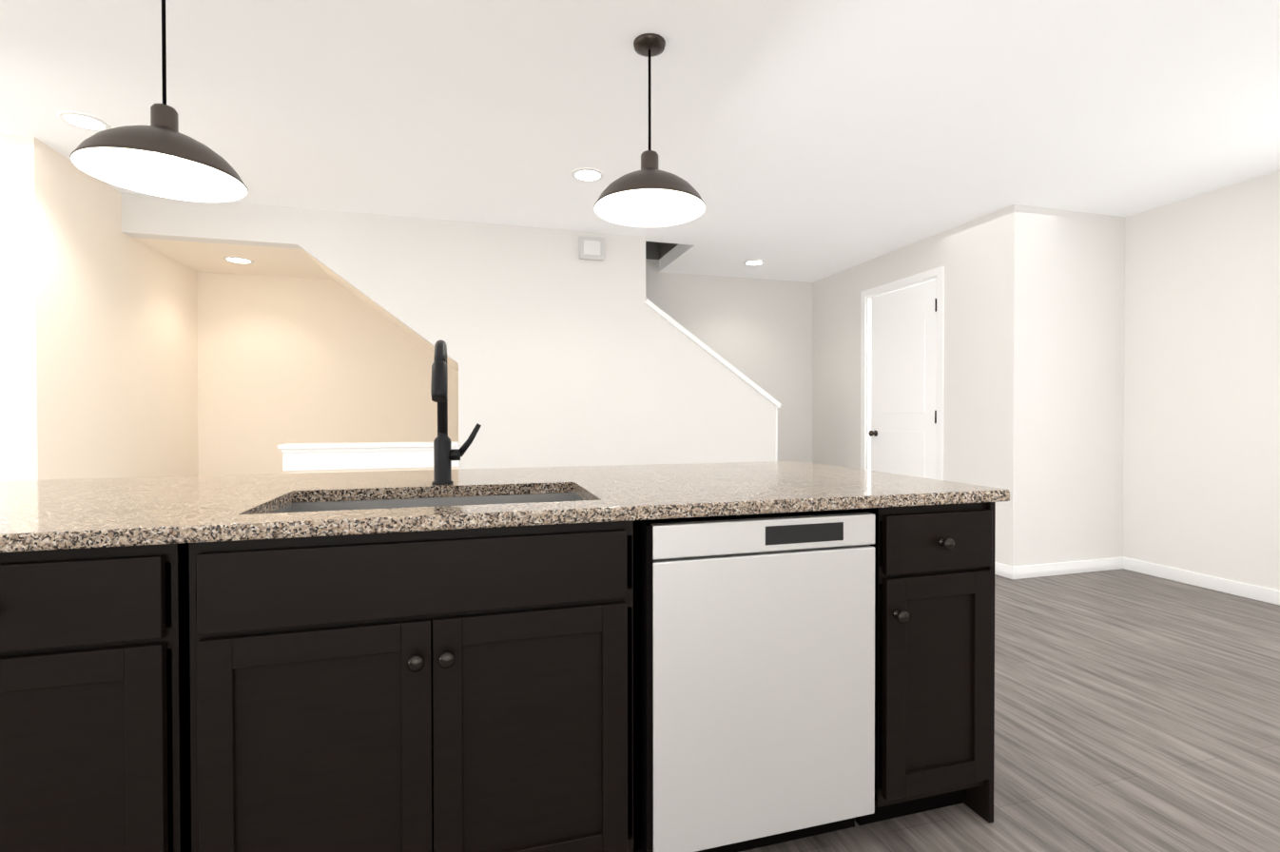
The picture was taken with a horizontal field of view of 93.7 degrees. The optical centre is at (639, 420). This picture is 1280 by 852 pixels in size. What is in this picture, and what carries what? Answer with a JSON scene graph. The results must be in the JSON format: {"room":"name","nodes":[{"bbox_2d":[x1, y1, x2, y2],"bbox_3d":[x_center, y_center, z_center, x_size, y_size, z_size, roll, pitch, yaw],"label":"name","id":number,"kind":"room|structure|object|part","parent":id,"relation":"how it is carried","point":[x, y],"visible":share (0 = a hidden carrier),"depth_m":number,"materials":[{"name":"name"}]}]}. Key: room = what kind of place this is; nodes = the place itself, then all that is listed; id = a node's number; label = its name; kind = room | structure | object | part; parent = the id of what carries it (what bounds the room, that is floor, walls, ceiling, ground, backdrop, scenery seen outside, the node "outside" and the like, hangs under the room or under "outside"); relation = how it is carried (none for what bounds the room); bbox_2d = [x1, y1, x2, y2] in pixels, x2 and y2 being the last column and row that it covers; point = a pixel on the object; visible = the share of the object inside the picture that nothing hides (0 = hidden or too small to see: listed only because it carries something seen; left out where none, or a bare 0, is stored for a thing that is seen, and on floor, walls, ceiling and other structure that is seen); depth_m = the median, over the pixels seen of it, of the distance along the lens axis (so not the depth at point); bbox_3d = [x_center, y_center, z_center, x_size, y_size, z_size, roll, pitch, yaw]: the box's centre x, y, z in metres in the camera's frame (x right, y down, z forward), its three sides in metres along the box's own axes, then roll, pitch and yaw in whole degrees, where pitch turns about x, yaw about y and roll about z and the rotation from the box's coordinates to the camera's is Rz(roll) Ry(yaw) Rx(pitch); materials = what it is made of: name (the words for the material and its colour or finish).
{"room":"kitchen","nodes":[
{"label":"kitchen","id":0,"kind":"room"},
{"bbox_2d":[0,133,8,481],"bbox_3d":[-4.511,-0.173,2.731,2.680,2.540,0.120,0,1,-16],"label":"wall","id":1,"kind":"structure","parent":0,"point":[4,468],"depth_m":3.03,"materials":[{"name":"paint"}]},
{"bbox_2d":[4,134,198,480],"bbox_3d":[-3.407,0.313,3.974,0.120,3.540,1.900,0,1,-16],"label":"wall","id":2,"kind":"structure","parent":0,"point":[102,348],"depth_m":3.49,"materials":[{"name":"paint"}]},
{"bbox_2d":[133,237,332,279],"bbox_3d":[-3.025,-1.264,4.572,1.054,0.100,1.030,0,1,-16],"label":"ceiling","id":3,"kind":"structure","parent":0,"point":[209,257],"depth_m":4.47,"materials":[{"name":"paint"}]},
{"bbox_2d":[223,256,253,263],"bbox_3d":[-3.021,-1.209,4.517,0.194,0.006,0.194,0,1,-16],"label":"recessed light","id":4,"kind":"object","parent":3,"relation":"in","point":[237,260],"visible":0.98,"depth_m":4.51,"materials":[{"name":"white plastic"}]},
{"bbox_2d":[302,249,458,371],"bbox_3d":[-1.172,-0.229,5.109,2.796,2.224,1.030,0,1,-16],"label":"ceiling soffit","id":5,"kind":"structure","parent":0,"point":[346,285],"depth_m":4.75,"materials":[{"name":"paint"}]},
{"bbox_2d":[121,193,775,473],"bbox_3d":[-1.151,0.104,4.520,4.760,3.140,0.120,0,1,-16],"label":"wall","id":6,"kind":"structure","parent":0,"point":[560,353],"depth_m":4.55,"materials":[{"name":"paint"}]},
{"bbox_2d":[277,441,458,470],"bbox_3d":[-1.911,0.248,4.305,1.169,0.180,0.210,0,1,-16],"label":"trim","id":7,"kind":"structure","parent":6,"relation":"on","point":[304,456],"depth_m":4.21,"materials":[{"name":"white wood"}]},
{"bbox_2d":[579,235,603,260],"bbox_3d":[-0.375,-1.333,4.640,0.190,0.170,0.048,0,1,-16],"label":"door chime","id":8,"kind":"object","parent":6,"relation":"attached to","point":[591,248],"visible":1,"depth_m":4.62,"materials":[{"name":"white plastic"}]},
{"bbox_2d":[643,298,781,461],"bbox_3d":[0.599,0.047,5.017,1.211,2.040,0.180,0,1,-16],"label":"trim","id":9,"kind":"structure","parent":6,"relation":"attached to","point":[708,350],"depth_m":4.94,"materials":[{"name":"white wood"}]},
{"bbox_2d":[196,241,812,475],"bbox_3d":[-0.361,-0.460,5.883,7.190,5.040,0.120,0,1,-16],"label":"wall","id":10,"kind":"structure","parent":0,"point":[286,359],"depth_m":5.20,"materials":[{"name":"paint"}]},
{"bbox_2d":[0,0,1279,282],"bbox_3d":[-0.639,-1.499,1.729,9.990,0.120,8.100,0,1,-16],"label":"ceiling","id":11,"kind":"structure","parent":0,"point":[869,129],"depth_m":2.74,"materials":[{"name":"paint"}]},
{"bbox_2d":[57,111,111,131],"bbox_3d":[-2.681,-1.444,2.896,0.194,0.006,0.194,0,1,-16],"label":"recessed light","id":12,"kind":"object","parent":11,"relation":"in","point":[83,121],"visible":0.96,"depth_m":2.89,"materials":[{"name":"white plastic"}]},
{"bbox_2d":[69,0,248,202],"bbox_3d":[-1.468,-1.095,1.851,0.428,0.688,0.428,0,1,-16],"label":"pendant light","id":13,"kind":"object","parent":11,"relation":"hanging from","point":[161,155],"visible":1,"depth_m":1.85,"materials":[{"name":"brown metal"}]},
{"bbox_3d":[-1.468,-0.861,1.853,0.428,0.220,0.428,0,1,-16],"label":"lamp shade","id":14,"kind":"part","parent":13,"relation":"part of","materials":[{"name":"brown metal"}]},
{"bbox_3d":[-1.468,-1.204,1.850,0.124,0.470,0.124,0,1,-16],"label":"cord","id":15,"kind":"part","parent":13,"relation":"part of","materials":[{"name":"black plastic"}]},
{"bbox_3d":[-1.467,-0.834,1.853,0.064,0.111,0.064,0,1,-16],"label":"bulb","id":16,"kind":"part","parent":13,"relation":"part of","materials":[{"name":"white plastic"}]},
{"bbox_2d":[571,168,603,181],"bbox_3d":[-0.309,-1.454,3.549,0.194,0.006,0.194,0,1,-16],"label":"recessed light","id":17,"kind":"object","parent":11,"relation":"in","point":[587,174],"visible":1,"depth_m":3.54,"materials":[{"name":"white plastic"}]},
{"bbox_2d":[593,33,705,227],"bbox_3d":[0.037,-1.128,2.299,0.428,0.634,0.428,0,1,-16],"label":"pendant light","id":18,"kind":"object","parent":11,"relation":"hanging from","point":[649,194],"visible":1,"depth_m":2.33,"materials":[{"name":"brown metal"}]},
{"bbox_3d":[0.037,-0.920,2.301,0.428,0.220,0.428,0,1,-16],"label":"lamp shade","id":19,"kind":"part","parent":18,"relation":"part of","materials":[{"name":"brown metal"}]},
{"bbox_3d":[0.037,-1.237,2.298,0.124,0.416,0.124,0,1,-16],"label":"cord","id":20,"kind":"part","parent":18,"relation":"part of","materials":[{"name":"black plastic"}]},
{"bbox_3d":[0.037,-0.893,2.301,0.064,0.111,0.064,0,1,-16],"label":"bulb","id":21,"kind":"part","parent":18,"relation":"part of","materials":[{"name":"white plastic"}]},
{"bbox_2d":[743,259,764,265],"bbox_3d":[1.064,-1.475,5.592,0.194,0.006,0.194,0,1,-16],"label":"recessed light","id":22,"kind":"object","parent":11,"relation":"in","point":[754,262],"visible":0.98,"depth_m":5.59,"materials":[{"name":"white plastic"}]},
{"bbox_2d":[659,242,678,259],"bbox_3d":[-1.121,-2.146,5.079,3.100,1.650,1.080,0,1,-16],"label":"ceiling","id":23,"kind":"structure","parent":0,"point":[665,248],"depth_m":5.79,"materials":[{"name":"grey paint"}]},
{"bbox_2d":[812,204,1027,566],"bbox_3d":[2.251,-0.208,5.276,0.120,2.540,2.480,0,1,-16],"label":"wall","id":24,"kind":"structure","parent":0,"point":[983,261],"depth_m":4.43,"materials":[{"name":"paint"}]},
{"bbox_2d":[868,279,936,479],"bbox_3d":[2.212,-0.034,5.098,0.127,2.173,0.788,0,1,-16],"label":"door leaf","id":25,"kind":"structure","parent":24,"relation":"in","point":[902,433],"depth_m":5.06,"materials":[{"name":"white paint"}]},
{"bbox_3d":[2.334,-0.047,4.732,0.016,1.830,0.016,0,1,-16],"label":"door hinges","id":26,"kind":"part","parent":25,"relation":"part of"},
{"bbox_2d":[860,266,944,480],"bbox_3d":[2.275,-0.071,5.165,0.136,2.270,1.010,0,1,-16],"label":"door frame","id":27,"kind":"structure","parent":24,"relation":"attached to","point":[866,296],"depth_m":5.24,"materials":[{"name":"white wood"}]},
{"bbox_2d":[994,562,1006,577],"bbox_3d":[2.440,1.028,4.385,0.014,0.085,0.580,0,1,-16],"label":"baseboard","id":28,"kind":"structure","parent":24,"relation":"attached to","point":[999,569],"depth_m":4.15,"materials":[{"name":"white wood"}]},
{"bbox_2d":[740,568,1279,851],"bbox_3d":[-0.458,1.167,1.130,9.990,0.120,6.800,0,1,-16],"label":"floor","id":29,"kind":"structure","parent":0,"point":[1134,711],"depth_m":2.13,"materials":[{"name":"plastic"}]},
{"bbox_2d":[0,495,1009,851],"bbox_3d":[-0.570,0.662,1.538,3.017,0.882,0.724,0,1,-16],"label":"kitchen island","id":30,"kind":"object","parent":29,"relation":"on","point":[690,657],"depth_m":1.29,"materials":[{"name":"wood"}]},
{"bbox_2d":[0,461,1009,544],"bbox_3d":[-0.619,0.202,1.713,3.062,0.032,1.072,0,1,-16],"label":"island countertop","id":31,"kind":"structure","parent":30,"relation":"on","point":[120,509],"depth_m":1.53,"materials":[{"name":"beige stone"}]},
{"bbox_2d":[266,487,589,510],"bbox_3d":[-0.511,0.324,1.523,0.809,0.232,0.448,0,1,-16],"label":"sink","id":32,"kind":"object","parent":31,"relation":"in","point":[493,494],"depth_m":1.70,"materials":[{"name":"grey metal"}]},
{"bbox_2d":[429,339,481,484],"bbox_3d":[-0.520,-0.021,1.696,0.140,0.415,0.239,0,1,-16],"label":"faucet","id":33,"kind":"object","parent":31,"relation":"on","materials":[{"name":"black metal"}]},
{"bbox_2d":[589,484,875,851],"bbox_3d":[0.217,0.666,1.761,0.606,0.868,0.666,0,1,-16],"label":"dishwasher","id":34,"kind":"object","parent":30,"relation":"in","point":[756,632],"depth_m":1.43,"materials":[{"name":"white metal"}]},
{"bbox_2d":[1027,205,1124,564],"bbox_3d":[3.059,-0.199,4.279,0.890,2.540,0.120,0,1,-16],"label":"wall","id":35,"kind":"structure","parent":0,"point":[1076,378],"depth_m":4.22,"materials":[{"name":"paint"}]},
{"bbox_2d":[1006,557,1124,579],"bbox_3d":[2.996,1.029,4.203,0.984,0.085,0.014,0,1,-16],"label":"baseboard","id":36,"kind":"structure","parent":35,"relation":"attached to","point":[1115,563],"depth_m":4.19,"materials":[{"name":"white wood"}]},
{"bbox_2d":[1123,171,1279,590],"bbox_3d":[3.936,-0.188,3.042,0.120,2.540,8.100,0,1,-16],"label":"wall","id":37,"kind":"structure","parent":0,"point":[1201,478],"depth_m":3.86,"materials":[{"name":"paint"}]},
{"bbox_2d":[1124,557,1279,605],"bbox_3d":[4.207,1.051,1.857,0.017,0.085,5.190,0,1,-16],"label":"baseboard","id":38,"kind":"structure","parent":37,"relation":"attached to","point":[1247,591],"depth_m":3.85,"materials":[{"name":"white wood"}]}
]}

